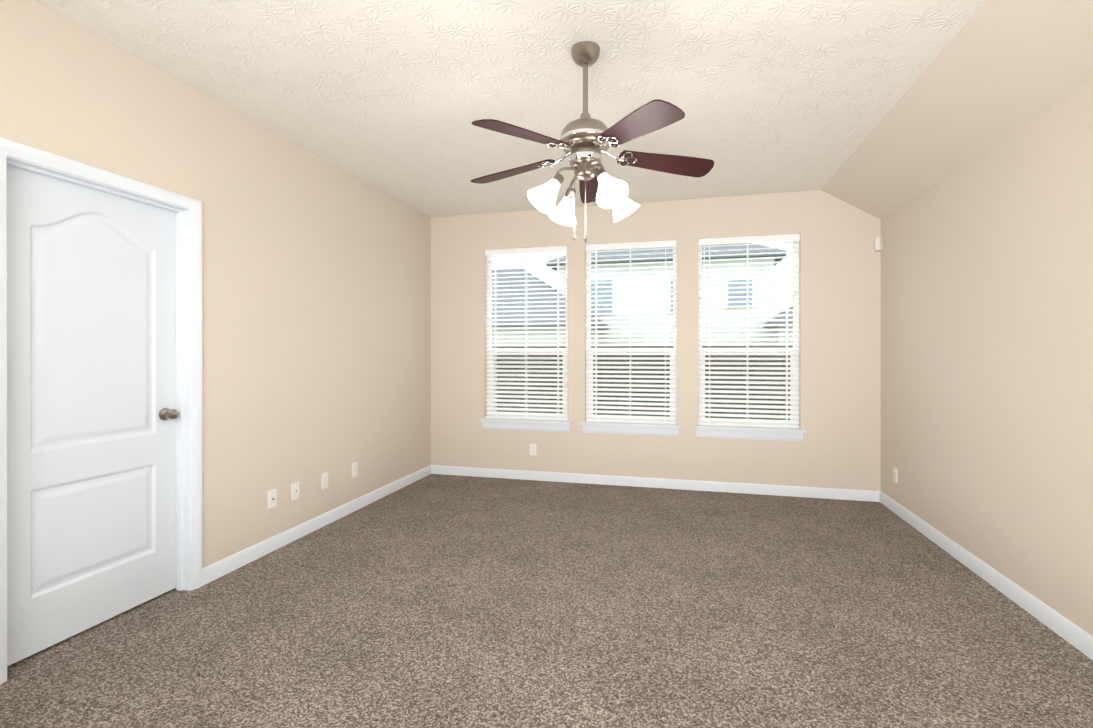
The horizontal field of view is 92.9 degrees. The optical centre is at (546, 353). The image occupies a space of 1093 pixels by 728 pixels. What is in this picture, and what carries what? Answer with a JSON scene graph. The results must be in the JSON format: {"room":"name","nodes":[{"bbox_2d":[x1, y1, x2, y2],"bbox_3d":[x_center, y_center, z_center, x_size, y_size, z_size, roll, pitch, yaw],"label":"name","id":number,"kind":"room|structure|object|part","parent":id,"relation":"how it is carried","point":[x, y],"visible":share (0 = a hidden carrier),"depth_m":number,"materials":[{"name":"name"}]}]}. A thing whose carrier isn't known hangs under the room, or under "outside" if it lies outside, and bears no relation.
{"room":"empty bedroom","nodes":[
{"label":"empty bedroom","id":0,"kind":"room"},
{"bbox_2d":[0,0,430,567],"bbox_3d":[-1.962,-0.013,2.822,0.115,3.430,5.834,0,0,14],"label":"wall","id":1,"kind":"structure","parent":0,"point":[316,316],"depth_m":3.30,"materials":[{"name":"beige paint"}]},
{"bbox_2d":[7,165,178,665],"bbox_3d":[-2.061,0.247,2.419,0.094,2.023,0.774,0,0,14],"label":"door","id":2,"kind":"structure","parent":1,"relation":"in","point":[92,413],"depth_m":2.37,"materials":[{"name":"white wood"}]},
{"bbox_3d":[-1.971,0.320,2.723,0.071,0.066,0.066,0,0,14],"label":"knob","id":3,"kind":"part","parent":2,"relation":"part of","materials":[{"name":"silver metal"}]},
{"bbox_2d":[0,137,201,684],"bbox_3d":[-2.055,0.221,2.417,0.133,2.105,0.910,0,0,14],"label":"door frame","id":4,"kind":"structure","parent":1,"relation":"attached to","point":[10,148],"depth_m":2.79,"materials":[{"name":"white wood"}]},
{"bbox_2d":[268,489,276,508],"bbox_3d":[-1.761,0.937,3.346,0.016,0.115,0.070,0,0,14],"label":"outlet","id":5,"kind":"object","parent":1,"relation":"attached to","point":[272,498],"visible":1,"depth_m":3.35,"materials":[{"name":"white plastic"}]},
{"bbox_2d":[291,481,298,500],"bbox_3d":[-1.713,0.940,3.551,0.009,0.115,0.070,0,0,14],"label":"outlet","id":6,"kind":"object","parent":1,"relation":"attached to","point":[295,490],"visible":1,"depth_m":3.55,"materials":[{"name":"white plastic"}]},
{"bbox_2d":[202,465,433,585],"bbox_3d":[-1.558,1.226,4.147,0.014,0.090,2.684,0,0,14],"label":"baseboard","id":7,"kind":"structure","parent":1,"relation":"attached to","point":[218,569],"depth_m":3.58,"materials":[{"name":"white wood"}]},
{"bbox_2d":[322,472,327,488],"bbox_3d":[-1.638,0.941,3.847,0.008,0.115,0.070,0,0,14],"label":"electrical outlet","id":8,"kind":"object","parent":1,"relation":"attached to","point":[324,480],"visible":1,"depth_m":3.84,"materials":[{"name":"white plastic"}]},
{"bbox_2d":[352,462,357,477],"bbox_3d":[-1.548,0.941,4.201,0.008,0.115,0.070,0,0,14],"label":"electrical outlet","id":9,"kind":"object","parent":1,"relation":"attached to","point":[355,469],"visible":1,"depth_m":4.20,"materials":[{"name":"white plastic"}]},
{"bbox_2d":[33,0,985,216],"bbox_3d":[-0.162,-1.512,2.363,3.898,0.160,5.834,0,0,14],"label":"ceiling","id":10,"kind":"structure","parent":0,"point":[395,98],"depth_m":2.68,"materials":[{"name":"white paint"}]},
{"bbox_2d":[471,41,713,242],"bbox_3d":[0.180,-0.972,2.489,1.210,0.921,1.187,0,0,14],"label":"ceiling fan","id":11,"kind":"object","parent":10,"relation":"hanging from","point":[585,141],"visible":1,"depth_m":2.39,"materials":[{"name":"brown wood"}]},
{"bbox_2d":[0,474,1092,727],"bbox_3d":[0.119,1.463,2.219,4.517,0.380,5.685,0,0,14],"label":"floor carpet","id":12,"kind":"object","parent":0,"point":[434,600],"visible":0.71,"depth_m":2.37,"materials":[{"name":"brown carpet"}]},
{"bbox_2d":[431,190,880,490],"bbox_3d":[0.838,-0.015,5.043,4.517,3.430,0.150,0,0,14],"label":"wall","id":13,"kind":"structure","parent":0,"point":[839,447],"depth_m":4.84,"materials":[{"name":"beige paint"}]},
{"bbox_2d":[479,418,570,432],"bbox_3d":[-0.211,0.724,5.246,0.945,0.110,0.124,0,0,14],"label":"window sill","id":14,"kind":"structure","parent":13,"relation":"attached to","point":[527,425],"depth_m":5.21,"materials":[{"name":"white wood"}]},
{"bbox_2d":[487,251,567,417],"bbox_3d":[-0.189,-0.196,5.331,0.875,1.740,0.068,0,0,14],"label":"window","id":15,"kind":"structure","parent":13,"relation":"in","point":[566,290],"depth_m":5.34,"materials":[{"name":"clear glass"}]},
{"bbox_2d":[485,246,567,420],"bbox_3d":[-0.206,-0.199,5.265,0.863,1.729,0.066,0,0,14],"label":"window blind","id":16,"kind":"object","parent":15,"relation":"attached to","point":[550,250],"visible":0.94,"depth_m":5.26,"materials":[{"name":"white plastic"}]},
{"bbox_2d":[497,352,562,413],"bbox_3d":[-0.182,0.303,5.358,0.799,0.667,0.001,0,0,14],"label":"screen","id":17,"kind":"object","parent":15,"relation":"attached to","point":[529,381],"depth_m":5.36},
{"bbox_2d":[530,444,535,454],"bbox_3d":[-0.136,0.964,5.210,0.070,0.115,0.008,0,0,14],"label":"electrical outlet","id":18,"kind":"object","parent":13,"relation":"attached to","point":[532,449],"visible":1,"depth_m":5.21,"materials":[{"name":"white plastic"}]},
{"bbox_2d":[580,421,680,436],"bbox_3d":[0.802,0.725,4.988,0.945,0.110,0.124,0,0,14],"label":"window sill","id":19,"kind":"structure","parent":13,"relation":"attached to","point":[647,429],"depth_m":4.96,"materials":[{"name":"white wood"}]},
{"bbox_2d":[586,241,676,423],"bbox_3d":[0.824,-0.195,5.074,0.875,1.740,0.068,0,0,14],"label":"window","id":20,"kind":"structure","parent":13,"relation":"in","point":[674,291],"depth_m":5.05,"materials":[{"name":"white plastic"}]},
{"bbox_2d":[586,240,675,423],"bbox_3d":[0.807,-0.199,5.008,0.863,1.729,0.066,0,0,14],"label":"window blind","id":21,"kind":"object","parent":20,"relation":"attached to","point":[630,246],"visible":0.94,"depth_m":5.01,"materials":[{"name":"white plastic"}]},
{"bbox_2d":[593,352,669,416],"bbox_3d":[0.831,0.303,5.101,0.799,0.667,0.001,0,0,14],"label":"screen","id":22,"kind":"object","parent":20,"relation":"attached to","point":[631,382],"depth_m":5.10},
{"bbox_2d":[434,465,877,501],"bbox_3d":[0.810,1.225,4.968,4.200,0.090,0.014,0,0,14],"label":"baseboard","id":23,"kind":"structure","parent":13,"relation":"attached to","point":[747,488],"depth_m":4.88,"materials":[{"name":"white wood"}]},
{"bbox_2d":[698,240,798,425],"bbox_3d":[1.853,-0.195,4.812,0.875,1.740,0.068,0,0,14],"label":"window","id":24,"kind":"structure","parent":13,"relation":"in","point":[794,298],"depth_m":4.79,"materials":[{"name":"white plastic"}]},
{"bbox_2d":[705,352,789,419],"bbox_3d":[1.860,0.303,4.839,0.799,0.667,0.001,0,0,14],"label":"screen","id":25,"kind":"object","parent":24,"relation":"attached to","point":[753,375],"depth_m":4.83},
{"bbox_2d":[698,234,799,427],"bbox_3d":[1.836,-0.199,4.746,0.863,1.729,0.066,0,0,14],"label":"window blind","id":26,"kind":"object","parent":24,"relation":"attached to","point":[753,240],"visible":0.94,"depth_m":4.74,"materials":[{"name":"white plastic"}]},
{"bbox_2d":[694,425,805,441],"bbox_3d":[1.831,0.725,4.727,0.945,0.110,0.124,0,0,14],"label":"window sill","id":27,"kind":"structure","parent":13,"relation":"attached to","point":[753,433],"depth_m":4.70,"materials":[{"name":"white wood"}]},
{"bbox_2d":[821,0,1092,218],"bbox_3d":[2.027,-1.321,1.807,0.619,0.540,5.834,0,0,14],"label":"ceiling","id":28,"kind":"structure","parent":0,"point":[995,72],"depth_m":2.59,"materials":[{"name":"beige paint"}]},
{"bbox_2d":[881,80,1092,635],"bbox_3d":[2.254,-0.011,1.751,0.150,3.430,5.834,0,0,14],"label":"wall","id":29,"kind":"structure","parent":0,"point":[987,353],"depth_m":2.76,"materials":[{"name":"beige paint"}]},
{"bbox_2d":[873,237,882,250],"bbox_3d":[2.828,-0.930,4.431,0.072,0.110,0.058,0,0,-31],"label":"detector","id":30,"kind":"object","parent":29,"relation":"attached to","point":[878,246],"visible":0.9,"depth_m":4.40,"materials":[{"name":"white plastic"}]},
{"bbox_2d":[893,467,897,482],"bbox_3d":[2.780,0.971,4.143,0.008,0.115,0.070,0,0,14],"label":"electrical outlet","id":31,"kind":"object","parent":29,"relation":"attached to","point":[895,475],"visible":1,"depth_m":4.13,"materials":[{"name":"white plastic"}]},
{"bbox_2d":[878,491,1092,659],"bbox_3d":[2.174,1.229,1.773,0.014,0.090,5.534,0,0,14],"label":"baseboard","id":32,"kind":"structure","parent":29,"relation":"attached to","point":[1073,634],"depth_m":2.75,"materials":[{"name":"white wood"}]},
{"label":"outside","id":33,"kind":"structure","parent":0,"visible":0},
{"bbox_2d":[497,392,785,419],"bbox_3d":[17.781,1.679,59.972,130.000,0.200,114.666,0,0,14],"label":"ground","id":34,"kind":"structure","parent":33,"point":[661,415],"depth_m":13.92,"materials":[{"name":"green plant"}]},
{"bbox_2d":[492,346,792,418],"bbox_3d":[5.904,0.694,13.106,70.065,1.890,0.080,0,0,14],"label":"fence","id":35,"kind":"object","parent":34,"relation":"on","point":[647,374],"depth_m":13.92,"materials":[{"name":"brown wood"}]},
{"bbox_2d":[492,243,792,390],"bbox_3d":[4.634,-2.618,26.507,27.900,8.480,12.900,0,0,14],"label":"house","id":36,"kind":"structure","parent":34,"relation":"on","point":[662,287],"depth_m":22.80,"materials":[{"name":"white"}]}
]}

